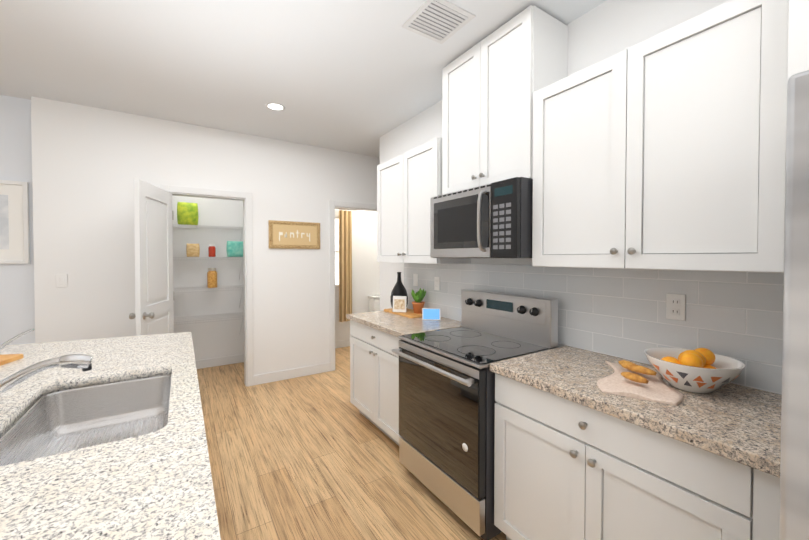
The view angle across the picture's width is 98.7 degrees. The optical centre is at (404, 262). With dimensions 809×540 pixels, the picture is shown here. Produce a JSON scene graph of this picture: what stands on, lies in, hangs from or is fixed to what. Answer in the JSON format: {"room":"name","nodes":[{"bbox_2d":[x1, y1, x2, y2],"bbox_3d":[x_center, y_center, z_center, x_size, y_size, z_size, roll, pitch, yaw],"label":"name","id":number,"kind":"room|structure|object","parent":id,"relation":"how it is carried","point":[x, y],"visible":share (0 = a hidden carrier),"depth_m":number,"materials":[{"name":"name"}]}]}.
{"room":"kitchen","nodes":[
{"label":"kitchen","id":0,"kind":"room"},
{"bbox_2d":[0,95,34,344],"bbox_3d":[-4.770,0.005,2.073,3.690,2.780,0.120,-1,1,-33],"label":"wall","id":1,"kind":"structure","parent":0,"point":[17,308],"depth_m":2.95,"materials":[{"name":"white paint"}]},
{"bbox_2d":[0,180,29,263],"bbox_3d":[-3.537,-0.339,2.769,0.763,0.695,0.030,-1,1,-33],"label":"framed art","id":2,"kind":"object","parent":1,"relation":"attached to","point":[14,226],"visible":1,"depth_m":2.93,"materials":[{"name":"white"}]},
{"bbox_2d":[31,96,379,374],"bbox_3d":[-0.848,-0.035,4.479,5.510,2.780,0.120,-1,1,-33],"label":"wall","id":3,"kind":"structure","parent":0,"point":[89,164],"depth_m":3.36,"materials":[{"name":"white paint"}]},
{"bbox_2d":[56,274,66,287],"bbox_3d":[-2.984,0.154,3.025,0.072,0.117,0.012,-1,1,-33],"label":"switch plate","id":4,"kind":"object","parent":3,"relation":"attached to","point":[61,280],"visible":1,"depth_m":3.02,"materials":[{"name":"white plastic"}]},
{"bbox_2d":[129,178,173,335],"bbox_3d":[-2.241,0.344,3.106,0.302,2.045,0.658,-1,1,-33],"label":"pantry door","id":5,"kind":"structure","parent":3,"relation":"in","point":[153,234],"depth_m":3.03,"materials":[{"name":"white paint"}]},
{"bbox_2d":[161,185,376,386],"bbox_3d":[-1.301,0.290,4.181,2.650,2.140,0.138,-1,1,-33],"label":"door frame","id":6,"kind":"structure","parent":3,"relation":"attached to","point":[245,198],"depth_m":3.85,"materials":[{"name":"white paint"}]},
{"bbox_2d":[254,362,329,384],"bbox_3d":[-1.311,1.306,4.121,0.890,0.110,0.014,-1,1,-33],"label":"baseboard","id":7,"kind":"structure","parent":3,"relation":"attached to","point":[277,375],"depth_m":4.09,"materials":[{"name":"white paint"}]},
{"bbox_2d":[268,220,319,248],"bbox_3d":[-1.286,-0.329,4.101,0.600,0.320,0.028,-1,1,-33],"label":"wall sign","id":8,"kind":"object","parent":3,"relation":"attached to","point":[292,235],"visible":1,"depth_m":4.08,"materials":[{"name":"brown wood"}]},
{"bbox_2d":[172,195,379,360],"bbox_3d":[-2.941,-0.032,4.321,9.200,2.780,0.120,-1,1,-33],"label":"wall","id":9,"kind":"structure","parent":0,"point":[217,339],"depth_m":4.59,"materials":[{"name":"white paint"}]},
{"bbox_2d":[173,224,243,334],"bbox_3d":[-2.528,0.249,4.017,1.936,1.473,0.838,-1,1,-33],"label":"shelf","id":10,"kind":"object","parent":9,"relation":"attached to","point":[209,227],"visible":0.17,"depth_m":4.28,"materials":[{"name":"white wood"}]},
{"bbox_2d":[177,202,197,224],"bbox_3d":[-2.595,-0.589,4.163,0.220,0.270,0.090,-1,1,-33],"label":"chip bag","id":11,"kind":"object","parent":10,"relation":"on","point":[187,213],"visible":0.96,"depth_m":4.13,"materials":[{"name":"green plastic"}]},
{"bbox_2d":[186,243,199,256],"bbox_3d":[-2.550,-0.155,4.192,0.140,0.160,0.070,-1,1,-33],"label":"bag","id":12,"kind":"object","parent":10,"relation":"on","point":[192,250],"visible":1,"depth_m":4.17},
{"bbox_2d":[207,268,216,287],"bbox_3d":[-2.381,0.182,4.304,0.110,0.243,0.108,-1,1,-33],"label":"pasta jar","id":13,"kind":"object","parent":10,"relation":"on","point":[211,277],"visible":1,"depth_m":4.26,"materials":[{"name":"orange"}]},
{"bbox_2d":[208,244,215,256],"bbox_3d":[-2.381,-0.153,4.299,0.080,0.153,0.079,-1,1,-33],"label":"sauce jar","id":14,"kind":"object","parent":10,"relation":"on","point":[211,250],"visible":1,"depth_m":4.27,"materials":[{"name":"red glass"}]},
{"bbox_2d":[226,241,242,256],"bbox_3d":[-2.156,-0.179,4.449,0.220,0.200,0.080,-1,1,-33],"label":"snack bag","id":15,"kind":"object","parent":10,"relation":"on","point":[234,248],"visible":0.79,"depth_m":4.42,"materials":[{"name":"teal plastic"}]},
{"bbox_2d":[195,354,243,368],"bbox_3d":[-2.751,1.302,4.381,1.936,0.110,0.017,-1,1,-33],"label":"baseboard","id":16,"kind":"structure","parent":9,"relation":"attached to","point":[226,360],"depth_m":4.58,"materials":[{"name":"white paint"}]},
{"bbox_2d":[335,215,338,287],"bbox_3d":[-1.195,-0.174,5.357,0.660,1.130,0.020,-1,1,-33],"label":"window","id":17,"kind":"structure","parent":9,"relation":"in","point":[336,251],"depth_m":5.45,"materials":[{"name":"white paint"}]},
{"bbox_2d":[335,339,349,347],"bbox_3d":[-0.435,1.277,5.874,3.328,0.110,0.014,-1,1,-33],"label":"baseboard","id":18,"kind":"structure","parent":9,"relation":"attached to","point":[343,343],"depth_m":5.51,"materials":[{"name":"white paint"}]},
{"bbox_2d":[335,208,356,321],"bbox_3d":[-1.147,0.036,5.324,0.900,1.771,0.049,-1,1,-33],"label":"curtain","id":19,"kind":"object","parent":9,"relation":"hanging from","point":[345,262],"visible":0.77,"depth_m":5.46,"materials":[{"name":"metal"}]},
{"bbox_2d":[0,0,606,157],"bbox_3d":[-0.667,-1.393,0.766,9.200,0.060,8.520,-1,1,-33],"label":"ceiling","id":20,"kind":"structure","parent":0,"point":[362,77],"depth_m":2.37,"materials":[{"name":"white paint"}]},
{"bbox_2d":[265,102,284,110],"bbox_3d":[-1.156,-1.399,3.115,0.170,0.006,0.170,-1,1,-33],"label":"recessed light","id":21,"kind":"object","parent":20,"relation":"in","point":[275,106],"visible":1,"depth_m":3.11,"materials":[{"name":"white"}]},
{"bbox_2d":[402,0,475,43],"bbox_3d":[0.190,-1.378,1.985,0.300,0.010,0.300,-1,1,-33],"label":"ceiling vent","id":22,"kind":"object","parent":20,"relation":"in","point":[441,21],"visible":1,"depth_m":1.97,"materials":[{"name":"white metal"}]},
{"bbox_2d":[197,346,506,539],"bbox_3d":[-0.667,1.446,0.814,9.200,0.060,8.520,-1,1,-33],"label":"floor","id":23,"kind":"structure","parent":0,"point":[312,457],"depth_m":2.35,"materials":[{"name":"brown wood"}]},
{"bbox_2d":[0,328,220,539],"bbox_3d":[-1.024,0.823,0.740,1.050,1.189,3.640,-1,1,-33],"label":"kitchen island","id":24,"kind":"object","parent":23,"relation":"on","point":[103,439],"visible":1,"depth_m":1.08,"materials":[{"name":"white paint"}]},
{"bbox_2d":[0,328,93,395],"bbox_3d":[-1.254,0.358,1.178,0.304,0.274,0.068,-1,1,-33],"label":"faucet","id":25,"kind":"object","parent":24,"relation":"on","point":[78,361],"depth_m":1.18,"materials":[{"name":"silver metal"}]},
{"bbox_2d":[0,374,170,466],"bbox_3d":[-1.091,0.630,1.237,0.486,0.190,0.801,-1,1,-33],"label":"sink","id":26,"kind":"object","parent":24,"relation":"in","point":[61,419],"depth_m":1.47,"materials":[{"name":"silver metal"}]},
{"bbox_2d":[368,295,379,311],"bbox_3d":[-0.238,0.937,5.588,0.440,0.800,0.678,-1,1,-33],"label":"toilet","id":27,"kind":"object","parent":23,"relation":"on","point":[374,302],"visible":0.15,"depth_m":5.63,"materials":[{"name":"white ceramic"}]},
{"bbox_2d":[346,311,460,445],"bbox_3d":[0.004,0.924,2.919,0.639,0.915,0.981,-1,1,-33],"label":"base cabinet","id":28,"kind":"object","parent":23,"relation":"on","point":[374,377],"visible":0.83,"depth_m":2.74,"materials":[{"name":"white paint"}]},
{"bbox_2d":[384,308,421,317],"bbox_3d":[0.022,0.453,3.191,0.230,0.016,0.500,-1,1,-33],"label":"cutting board","id":29,"kind":"object","parent":28,"relation":"on","point":[409,313],"visible":0.5,"depth_m":3.08,"materials":[{"name":"brown wood"}]},
{"bbox_2d":[390,272,407,307],"bbox_3d":[-0.051,0.264,3.320,0.168,0.355,0.168,-1,1,-33],"label":"vase","id":30,"kind":"object","parent":29,"relation":"on","point":[398,289],"visible":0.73,"depth_m":3.28,"materials":[{"name":"black ceramic"}]},
{"bbox_2d":[393,296,406,311],"bbox_3d":[-0.044,0.373,3.157,0.124,0.146,0.043,0,1,9],"label":"picture frame","id":31,"kind":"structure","parent":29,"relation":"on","point":[399,303],"depth_m":3.15,"materials":[{"name":"white"}]},
{"bbox_2d":[411,288,425,313],"bbox_3d":[0.132,0.335,3.112,0.146,0.220,0.114,-1,1,-33],"label":"potted plant","id":32,"kind":"object","parent":29,"relation":"on","point":[418,303],"visible":1,"depth_m":3.08,"materials":[{"name":"green plant"}]},
{"bbox_2d":[422,308,440,319],"bbox_3d":[0.223,0.420,2.886,0.150,0.092,0.067,0,1,5],"label":"smart display","id":33,"kind":"object","parent":28,"relation":"on","point":[431,313],"visible":1,"depth_m":2.86,"materials":[{"name":"white plastic"}]},
{"bbox_2d":[392,289,557,539],"bbox_3d":[0.395,0.799,2.135,0.682,1.190,0.746,-1,1,-33],"label":"range","id":34,"kind":"object","parent":23,"relation":"on","point":[447,401],"visible":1,"depth_m":1.97,"materials":[{"name":"grey metal"}]},
{"bbox_2d":[490,345,781,539],"bbox_3d":[0.954,0.948,1.444,0.639,0.915,1.014,-1,1,-33],"label":"base cabinet","id":35,"kind":"object","parent":23,"relation":"on","point":[579,454],"visible":0.94,"depth_m":1.24,"materials":[{"name":"white paint"}]},
{"bbox_2d":[597,360,682,405],"bbox_3d":[0.968,0.460,1.445,0.275,0.060,0.440,1,1,33],"label":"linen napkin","id":36,"kind":"object","parent":35,"relation":"on","point":[629,379],"visible":0.98,"depth_m":1.36,"materials":[{"name":"white fabric"}]},
{"bbox_2d":[644,347,744,393],"bbox_3d":[1.129,0.415,1.370,0.304,0.152,0.304,-1,1,-33],"label":"fruit bowl","id":37,"kind":"object","parent":35,"relation":"on","point":[702,370],"visible":1,"depth_m":1.31,"materials":[{"name":"white ceramic"}]},
{"bbox_2d":[779,70,808,539],"bbox_3d":[1.314,0.531,0.516,0.935,1.780,0.910,-1,1,-33],"label":"refrigerator","id":38,"kind":"object","parent":23,"relation":"on","point":[794,496],"visible":1,"depth_m":0.66,"materials":[{"name":"grey metal"}]},
{"bbox_2d":[380,0,729,347],"bbox_3d":[1.583,0.020,1.156,0.120,2.780,6.700,-1,1,-33],"label":"wall","id":39,"kind":"structure","parent":0,"point":[604,30],"depth_m":1.89,"materials":[{"name":"white paint"}]},
{"bbox_2d":[377,137,470,263],"bbox_3d":[0.113,-0.460,2.985,0.359,0.920,0.920,-1,1,-33],"label":"upper cabinet","id":40,"kind":"object","parent":39,"relation":"attached to","point":[409,184],"visible":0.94,"depth_m":2.84,"materials":[{"name":"white paint"}]},
{"bbox_2d":[442,5,567,194],"bbox_3d":[0.593,-0.915,2.233,0.359,0.915,0.746,-1,1,-33],"label":"upper cabinet","id":41,"kind":"object","parent":39,"relation":"attached to","point":[494,81],"visible":0.9,"depth_m":2.04,"materials":[{"name":"white paint"}]},
{"bbox_2d":[430,177,532,257],"bbox_3d":[0.536,-0.244,2.209,0.492,0.423,0.746,-1,1,-33],"label":"microwave","id":42,"kind":"object","parent":41,"relation":"attached to","point":[492,220],"visible":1,"depth_m":1.96,"materials":[{"name":"grey metal"}]},
{"bbox_2d":[404,263,783,394],"bbox_3d":[0.745,0.243,2.337,0.010,0.463,2.763,-1,1,-33],"label":"tile backsplash","id":43,"kind":"structure","parent":39,"relation":"attached to","point":[620,313],"depth_m":1.69,"materials":[{"name":"white tile"}]},
{"bbox_2d":[413,274,417,285],"bbox_3d":[0.104,0.160,3.311,0.009,0.117,0.072,-1,1,-33],"label":"outlet","id":44,"kind":"object","parent":43,"relation":"attached to","point":[415,279],"visible":1,"depth_m":3.30,"materials":[{"name":"white plastic"}]},
{"bbox_2d":[434,277,439,290],"bbox_3d":[0.282,0.179,3.033,0.010,0.117,0.072,-1,1,-33],"label":"outlet","id":45,"kind":"object","parent":43,"relation":"attached to","point":[436,283],"visible":1,"depth_m":3.02,"materials":[{"name":"white plastic"}]},
{"bbox_2d":[666,293,685,320],"bbox_3d":[1.224,0.199,1.571,0.010,0.117,0.072,-1,1,-33],"label":"outlet","id":46,"kind":"object","parent":43,"relation":"attached to","point":[675,306],"visible":1,"depth_m":1.57,"materials":[{"name":"white plastic"}]},
{"bbox_2d":[532,0,788,272],"bbox_3d":[1.049,-0.436,1.532,0.359,0.920,0.922,-1,1,-33],"label":"upper cabinet","id":47,"kind":"object","parent":39,"relation":"attached to","point":[665,150],"visible":1,"depth_m":1.31,"materials":[{"name":"white paint"}]},
{"bbox_2d":[786,0,808,128],"bbox_3d":[1.530,-0.864,0.685,0.459,0.965,0.990,-1,1,-33],"label":"upper cabinet","id":48,"kind":"object","parent":39,"relation":"attached to","point":[798,36],"visible":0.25,"depth_m":0.98,"materials":[{"name":"white paint"}]}
]}

